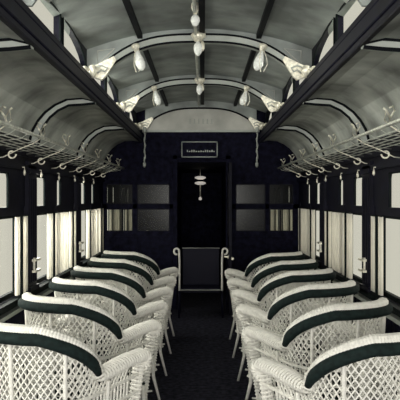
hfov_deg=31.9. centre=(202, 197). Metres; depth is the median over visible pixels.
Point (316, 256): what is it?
window
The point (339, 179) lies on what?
window
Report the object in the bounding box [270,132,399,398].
wall
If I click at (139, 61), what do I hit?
lamp
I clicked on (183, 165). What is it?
ceiling
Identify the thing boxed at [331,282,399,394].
trim
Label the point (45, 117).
trim
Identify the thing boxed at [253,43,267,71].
lamp
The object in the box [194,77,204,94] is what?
ceiling lamp
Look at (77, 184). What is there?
trim
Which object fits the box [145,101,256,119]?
surround
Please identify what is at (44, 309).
wicker armchair
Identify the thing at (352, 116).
trim
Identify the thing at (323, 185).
trim
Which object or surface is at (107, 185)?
window
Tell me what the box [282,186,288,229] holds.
window
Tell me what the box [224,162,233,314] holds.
door
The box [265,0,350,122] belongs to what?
wall
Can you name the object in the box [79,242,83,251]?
bracket
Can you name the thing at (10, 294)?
window
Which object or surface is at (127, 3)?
trim deck moulding
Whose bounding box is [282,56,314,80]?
bracket
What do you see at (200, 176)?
lamp
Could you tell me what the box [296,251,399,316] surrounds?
sill
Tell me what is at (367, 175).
trim
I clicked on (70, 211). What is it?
window curtain
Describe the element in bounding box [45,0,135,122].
wall
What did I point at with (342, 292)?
wicker armchair
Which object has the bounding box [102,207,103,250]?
window curtain
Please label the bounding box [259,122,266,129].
candle cup
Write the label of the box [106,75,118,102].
window
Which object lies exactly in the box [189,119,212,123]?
ornament
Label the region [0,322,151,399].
wicker armchair
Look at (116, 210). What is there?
window curtain
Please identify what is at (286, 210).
window curtain
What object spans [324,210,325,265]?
window curtain
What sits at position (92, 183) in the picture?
window
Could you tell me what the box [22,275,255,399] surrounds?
floor
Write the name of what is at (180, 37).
trim
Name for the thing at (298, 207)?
window curtain
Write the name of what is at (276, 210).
window curtain
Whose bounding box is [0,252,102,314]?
sill
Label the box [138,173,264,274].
wall
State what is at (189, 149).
sign
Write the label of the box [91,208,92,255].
window curtain
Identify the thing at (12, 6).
beam
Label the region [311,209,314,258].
window curtain
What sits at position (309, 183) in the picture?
window
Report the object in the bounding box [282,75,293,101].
window
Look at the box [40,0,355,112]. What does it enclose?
ceiling
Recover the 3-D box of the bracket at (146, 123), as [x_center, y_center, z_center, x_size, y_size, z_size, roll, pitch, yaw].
[-0.843,-1.060,9.956,0.267,0.200,0.168,0,0,0]
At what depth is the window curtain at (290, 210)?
10.79 m
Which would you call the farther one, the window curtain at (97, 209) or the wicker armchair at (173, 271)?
the window curtain at (97, 209)
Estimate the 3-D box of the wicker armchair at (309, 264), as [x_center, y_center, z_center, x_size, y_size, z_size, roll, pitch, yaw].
[0.728,1.093,6.878,0.749,1.019,0.796,0,0,-24]
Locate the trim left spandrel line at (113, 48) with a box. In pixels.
[97,48,114,63]
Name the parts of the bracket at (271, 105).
plate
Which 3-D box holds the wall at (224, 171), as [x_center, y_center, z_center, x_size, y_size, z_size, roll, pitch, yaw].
[0.410,0.540,13.140,0.040,2.120,2.920,0,0,0]
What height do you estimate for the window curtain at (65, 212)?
0.613 m
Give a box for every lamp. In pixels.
[131,43,144,71]
[151,85,160,105]
[191,2,199,26]
[191,31,205,55]
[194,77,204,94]
[195,170,205,199]
[240,85,249,105]
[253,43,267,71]
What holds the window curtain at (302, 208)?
attached to the wall at (381, 177)
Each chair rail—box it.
[0,265,89,322]
[316,268,399,325]
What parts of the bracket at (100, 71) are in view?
plate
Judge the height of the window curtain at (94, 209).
0.613 m
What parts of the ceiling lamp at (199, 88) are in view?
lamp shade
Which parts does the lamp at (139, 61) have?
glass bulb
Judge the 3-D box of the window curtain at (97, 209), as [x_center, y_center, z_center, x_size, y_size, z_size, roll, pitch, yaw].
[-1.423,0.439,9.395,0.029,0.613,0.210,0,0,0]
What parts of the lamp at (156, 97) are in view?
glass bulb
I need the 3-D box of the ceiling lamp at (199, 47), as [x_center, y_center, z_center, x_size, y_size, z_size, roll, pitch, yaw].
[-0.040,-1.260,5.720,0.116,0.200,0.116,0,0,-15]
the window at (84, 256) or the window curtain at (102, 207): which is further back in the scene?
the window curtain at (102, 207)
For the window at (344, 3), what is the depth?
4.68 m
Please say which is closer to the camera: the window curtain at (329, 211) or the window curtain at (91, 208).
the window curtain at (329, 211)
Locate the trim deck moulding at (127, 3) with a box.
[122,0,274,105]
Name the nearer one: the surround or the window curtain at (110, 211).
the surround
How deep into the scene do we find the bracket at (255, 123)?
10.00 m
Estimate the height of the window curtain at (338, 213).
0.613 m
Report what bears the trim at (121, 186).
attached to the wall at (16, 177)
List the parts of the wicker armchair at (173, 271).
arm, leg, post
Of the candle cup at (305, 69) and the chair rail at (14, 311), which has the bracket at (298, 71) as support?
the candle cup at (305, 69)
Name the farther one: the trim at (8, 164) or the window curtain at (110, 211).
the window curtain at (110, 211)
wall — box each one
[0,132,131,399]
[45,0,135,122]
[103,110,298,308]
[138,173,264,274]
[177,169,180,288]
[222,168,225,289]
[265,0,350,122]
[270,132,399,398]
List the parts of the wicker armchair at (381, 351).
post, arm, post, arm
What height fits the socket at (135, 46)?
0.071 m
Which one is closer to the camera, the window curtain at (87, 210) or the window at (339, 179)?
the window at (339, 179)
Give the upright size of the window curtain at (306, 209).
0.613 m
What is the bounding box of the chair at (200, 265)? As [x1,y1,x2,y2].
[173,248,227,317]
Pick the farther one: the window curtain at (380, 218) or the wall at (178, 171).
the wall at (178, 171)
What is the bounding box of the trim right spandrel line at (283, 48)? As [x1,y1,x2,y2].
[283,48,301,63]
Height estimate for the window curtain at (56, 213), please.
0.613 m
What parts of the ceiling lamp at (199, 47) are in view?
lamp shade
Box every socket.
[131,43,139,51]
[259,43,266,50]
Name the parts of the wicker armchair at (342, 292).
post, leg, arm, arm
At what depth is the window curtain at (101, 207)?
9.67 m
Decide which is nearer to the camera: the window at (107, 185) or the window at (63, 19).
the window at (63, 19)
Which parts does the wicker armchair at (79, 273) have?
arm, leg, post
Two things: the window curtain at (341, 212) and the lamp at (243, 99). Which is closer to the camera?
the window curtain at (341, 212)
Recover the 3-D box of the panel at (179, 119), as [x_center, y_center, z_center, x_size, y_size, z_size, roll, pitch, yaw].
[-0.030,-1.130,10.070,1.600,0.310,0.020,0,0,0]
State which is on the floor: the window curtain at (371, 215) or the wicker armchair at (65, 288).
the wicker armchair at (65, 288)
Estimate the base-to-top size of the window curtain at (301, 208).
0.613 m
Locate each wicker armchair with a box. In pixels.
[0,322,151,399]
[18,292,161,399]
[49,277,167,399]
[70,265,172,375]
[87,257,176,353]
[101,250,178,335]
[225,251,304,338]
[227,258,318,357]
[231,268,335,380]
[235,280,358,399]
[241,297,392,399]
[250,332,399,399]
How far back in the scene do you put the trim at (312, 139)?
7.92 m
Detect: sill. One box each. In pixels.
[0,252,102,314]
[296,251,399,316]
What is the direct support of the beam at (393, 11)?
attached to the ceiling panel at (369, 82)
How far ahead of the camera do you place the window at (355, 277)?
6.60 m
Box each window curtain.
[15,215,20,295]
[23,214,28,292]
[47,212,53,278]
[55,212,58,275]
[58,211,63,272]
[64,211,68,270]
[69,210,72,267]
[74,210,76,265]
[86,209,89,258]
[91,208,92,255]
[93,208,96,254]
[96,208,98,253]
[99,207,101,251]
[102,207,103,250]
[109,210,111,229]
[114,210,115,229]
[116,210,117,229]
[118,210,119,229]
[125,210,126,229]
[276,210,277,229]
[284,210,285,229]
[286,210,287,229]
[290,210,291,229]
[298,207,299,250]
[301,208,302,251]
[302,208,304,253]
[305,208,307,255]
[308,208,310,256]
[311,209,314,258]
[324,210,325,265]
[328,210,331,267]
[331,211,335,270]
[336,211,341,272]
[341,212,343,274]
[346,212,352,278]
[370,214,374,291]
[377,215,382,295]
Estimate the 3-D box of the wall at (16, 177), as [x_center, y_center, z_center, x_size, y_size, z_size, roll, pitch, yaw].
[-1.466,0.540,6.200,0.052,2.120,16.800,0,0,0]
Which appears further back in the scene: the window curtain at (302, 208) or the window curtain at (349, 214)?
the window curtain at (302, 208)
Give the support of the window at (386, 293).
in the wall at (381, 177)
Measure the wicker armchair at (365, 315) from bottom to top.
1.019 m
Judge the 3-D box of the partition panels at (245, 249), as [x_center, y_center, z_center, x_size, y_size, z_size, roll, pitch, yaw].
[-0.040,0.495,10.065,2.660,2.210,0.030,0,0,0]
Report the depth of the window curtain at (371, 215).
5.57 m
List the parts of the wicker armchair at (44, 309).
arm, post, seat, arm, leg, post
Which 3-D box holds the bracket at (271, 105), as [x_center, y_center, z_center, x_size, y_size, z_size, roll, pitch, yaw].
[0.783,-1.060,7.826,0.267,0.200,0.168,0,0,0]
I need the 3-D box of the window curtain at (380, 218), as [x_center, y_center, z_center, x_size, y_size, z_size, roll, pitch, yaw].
[1.363,0.439,5.390,0.029,0.613,0.160,0,0,0]
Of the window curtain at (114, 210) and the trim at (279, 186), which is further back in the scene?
the trim at (279, 186)
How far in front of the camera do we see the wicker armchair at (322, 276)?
5.68 m
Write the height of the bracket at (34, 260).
0.120 m
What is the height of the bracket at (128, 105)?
0.200 m
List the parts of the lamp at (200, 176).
lamp shade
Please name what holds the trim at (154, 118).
attached to the wall at (160, 146)
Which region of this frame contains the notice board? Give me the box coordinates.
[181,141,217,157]
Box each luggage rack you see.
[0,105,124,176]
[277,106,399,176]
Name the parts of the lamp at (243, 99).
glass bulb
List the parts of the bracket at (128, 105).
plate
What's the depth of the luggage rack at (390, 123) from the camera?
5.54 m
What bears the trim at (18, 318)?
attached to the wall at (16, 177)
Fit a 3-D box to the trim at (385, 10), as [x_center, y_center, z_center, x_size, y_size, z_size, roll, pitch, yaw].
[0.817,-0.877,3.940,0.031,0.111,12.280,0,0,0]
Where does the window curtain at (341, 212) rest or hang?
attached to the wall at (381, 177)
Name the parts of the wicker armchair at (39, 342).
arm, post, arm, post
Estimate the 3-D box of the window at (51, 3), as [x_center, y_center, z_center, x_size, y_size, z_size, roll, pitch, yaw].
[-0.965,-1.119,4.189,0.035,0.241,0.992,0,0,0]
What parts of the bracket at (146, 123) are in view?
plate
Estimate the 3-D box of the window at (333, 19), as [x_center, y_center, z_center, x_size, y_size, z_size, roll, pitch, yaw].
[0.904,-1.119,5.261,0.035,0.241,0.992,0,0,0]
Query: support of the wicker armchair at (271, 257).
on the floor
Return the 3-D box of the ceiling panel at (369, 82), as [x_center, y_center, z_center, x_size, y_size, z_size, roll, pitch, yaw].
[1.130,-0.672,3.940,0.600,0.405,12.280,0,0,0]
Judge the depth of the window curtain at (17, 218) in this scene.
5.34 m
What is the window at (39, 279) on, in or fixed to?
in the wall at (16, 177)
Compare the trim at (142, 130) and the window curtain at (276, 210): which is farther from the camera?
the window curtain at (276, 210)
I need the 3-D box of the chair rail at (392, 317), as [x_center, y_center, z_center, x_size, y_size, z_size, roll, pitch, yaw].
[1.353,0.850,3.925,0.045,0.030,12.250,0,0,0]
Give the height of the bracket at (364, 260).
0.120 m
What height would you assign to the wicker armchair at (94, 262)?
1.019 m
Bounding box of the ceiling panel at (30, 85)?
[0,20,138,163]
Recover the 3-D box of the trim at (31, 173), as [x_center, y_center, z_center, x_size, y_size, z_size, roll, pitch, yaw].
[-1.415,0.237,5.800,0.050,1.075,0.300,0,0,0]
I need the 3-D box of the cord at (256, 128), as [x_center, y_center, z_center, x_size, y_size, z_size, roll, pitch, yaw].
[0.770,-0.723,9.960,0.055,0.575,0.055,0,0,22]
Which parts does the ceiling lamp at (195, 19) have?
lamp shade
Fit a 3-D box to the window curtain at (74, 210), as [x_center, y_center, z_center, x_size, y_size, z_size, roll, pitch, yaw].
[-1.423,0.439,7.720,0.029,0.613,0.160,0,0,0]
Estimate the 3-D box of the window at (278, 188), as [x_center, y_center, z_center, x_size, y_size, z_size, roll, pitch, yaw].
[1.384,0.282,12.840,0.092,0.945,0.900,0,0,0]
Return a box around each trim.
[0,0,142,140]
[0,38,30,51]
[0,147,104,181]
[0,278,100,399]
[23,0,370,6]
[25,161,38,293]
[31,99,95,143]
[74,171,82,265]
[78,126,124,158]
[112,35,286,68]
[120,185,123,229]
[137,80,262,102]
[142,130,259,131]
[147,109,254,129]
[153,107,248,119]
[259,0,396,140]
[278,185,282,229]
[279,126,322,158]
[297,146,399,181]
[303,99,367,144]
[318,171,326,266]
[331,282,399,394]
[359,161,373,292]
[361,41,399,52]
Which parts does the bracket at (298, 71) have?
plate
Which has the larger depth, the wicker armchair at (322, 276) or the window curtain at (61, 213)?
the window curtain at (61, 213)
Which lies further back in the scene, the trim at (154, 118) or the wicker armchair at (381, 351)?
the trim at (154, 118)
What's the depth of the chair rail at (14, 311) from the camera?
5.25 m
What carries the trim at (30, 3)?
attached to the wall at (55, 18)
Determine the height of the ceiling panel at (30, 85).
0.405 m
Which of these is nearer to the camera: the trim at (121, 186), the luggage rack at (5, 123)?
the luggage rack at (5, 123)
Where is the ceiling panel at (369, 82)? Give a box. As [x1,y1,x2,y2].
[263,13,399,163]
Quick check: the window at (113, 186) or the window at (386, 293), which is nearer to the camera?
the window at (386, 293)
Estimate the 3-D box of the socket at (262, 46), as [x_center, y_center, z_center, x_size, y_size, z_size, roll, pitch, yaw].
[0.492,-1.231,5.725,0.073,0.071,0.068,0,0,0]
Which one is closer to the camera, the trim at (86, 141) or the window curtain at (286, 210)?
the trim at (86, 141)
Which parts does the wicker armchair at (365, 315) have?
post, arm, post, arm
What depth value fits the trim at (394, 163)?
6.18 m
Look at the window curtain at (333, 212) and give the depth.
7.22 m
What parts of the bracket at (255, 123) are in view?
plate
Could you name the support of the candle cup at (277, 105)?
on the bracket at (271, 105)
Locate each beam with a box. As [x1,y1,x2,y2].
[0,0,142,142]
[259,0,399,142]
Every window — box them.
[0,171,22,302]
[37,176,54,282]
[50,2,60,41]
[57,179,73,267]
[62,17,86,65]
[81,182,91,260]
[92,183,102,251]
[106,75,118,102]
[106,184,292,230]
[107,185,112,229]
[113,186,120,229]
[123,188,127,229]
[270,188,274,229]
[275,188,278,229]
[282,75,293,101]
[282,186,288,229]
[299,183,309,250]
[310,182,319,260]
[311,17,334,66]
[326,179,342,267]
[336,0,349,40]
[344,176,361,282]
[375,171,399,303]
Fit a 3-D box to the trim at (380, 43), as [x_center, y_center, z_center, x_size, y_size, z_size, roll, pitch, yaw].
[1.105,-0.633,3.650,0.550,0.403,0.060,0,0,0]
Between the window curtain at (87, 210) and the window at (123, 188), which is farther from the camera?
the window at (123, 188)
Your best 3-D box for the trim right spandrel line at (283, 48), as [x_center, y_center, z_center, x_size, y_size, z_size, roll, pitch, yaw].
[0.739,-1.165,5.782,0.150,0.141,0.011,0,0,0]
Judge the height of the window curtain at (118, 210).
0.613 m
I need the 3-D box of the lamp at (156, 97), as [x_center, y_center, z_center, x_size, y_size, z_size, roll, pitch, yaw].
[-0.530,-1.149,7.875,0.116,0.235,0.085,0,0,0]
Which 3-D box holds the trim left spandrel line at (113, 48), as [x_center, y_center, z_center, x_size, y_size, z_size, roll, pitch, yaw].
[-0.799,-1.165,5.782,0.148,0.140,0.011,0,0,0]
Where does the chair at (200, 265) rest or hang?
on the floor
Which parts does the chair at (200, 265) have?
frame, leg, rail, seat, backrest, leg, frame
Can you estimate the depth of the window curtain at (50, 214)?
6.47 m
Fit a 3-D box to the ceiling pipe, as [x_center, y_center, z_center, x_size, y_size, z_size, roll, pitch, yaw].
[-0.060,-1.330,3.940,0.026,0.026,12.280,0,0,0]
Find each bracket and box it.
[32,258,40,272]
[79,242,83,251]
[83,56,115,80]
[116,95,139,112]
[135,117,152,129]
[249,117,266,129]
[261,95,283,111]
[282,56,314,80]
[358,258,366,272]
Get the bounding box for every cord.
[143,127,146,166]
[255,127,258,166]
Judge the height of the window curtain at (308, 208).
0.613 m
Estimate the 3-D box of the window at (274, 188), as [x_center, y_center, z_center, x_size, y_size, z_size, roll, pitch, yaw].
[1.384,0.282,13.807,0.092,0.945,0.905,0,0,0]
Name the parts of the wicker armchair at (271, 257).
post, leg, arm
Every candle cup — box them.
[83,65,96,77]
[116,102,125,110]
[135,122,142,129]
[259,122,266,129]
[274,102,283,110]
[301,65,314,77]
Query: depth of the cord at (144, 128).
9.95 m
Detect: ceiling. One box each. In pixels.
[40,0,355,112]
[177,159,225,172]
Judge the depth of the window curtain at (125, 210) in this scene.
12.90 m
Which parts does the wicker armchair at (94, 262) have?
arm, leg, post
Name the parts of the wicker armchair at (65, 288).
arm, arm, leg, post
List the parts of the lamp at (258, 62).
glass bulb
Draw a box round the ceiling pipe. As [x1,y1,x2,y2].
[192,0,199,105]
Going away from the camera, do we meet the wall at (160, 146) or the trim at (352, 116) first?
the trim at (352, 116)
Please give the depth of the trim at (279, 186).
12.13 m
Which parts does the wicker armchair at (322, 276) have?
post, leg, arm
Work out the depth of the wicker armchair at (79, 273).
5.87 m
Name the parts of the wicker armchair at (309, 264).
post, leg, arm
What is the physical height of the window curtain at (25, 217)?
0.613 m
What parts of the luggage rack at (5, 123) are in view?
rail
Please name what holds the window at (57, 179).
in the wall at (16, 177)
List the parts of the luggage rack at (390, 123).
cross rod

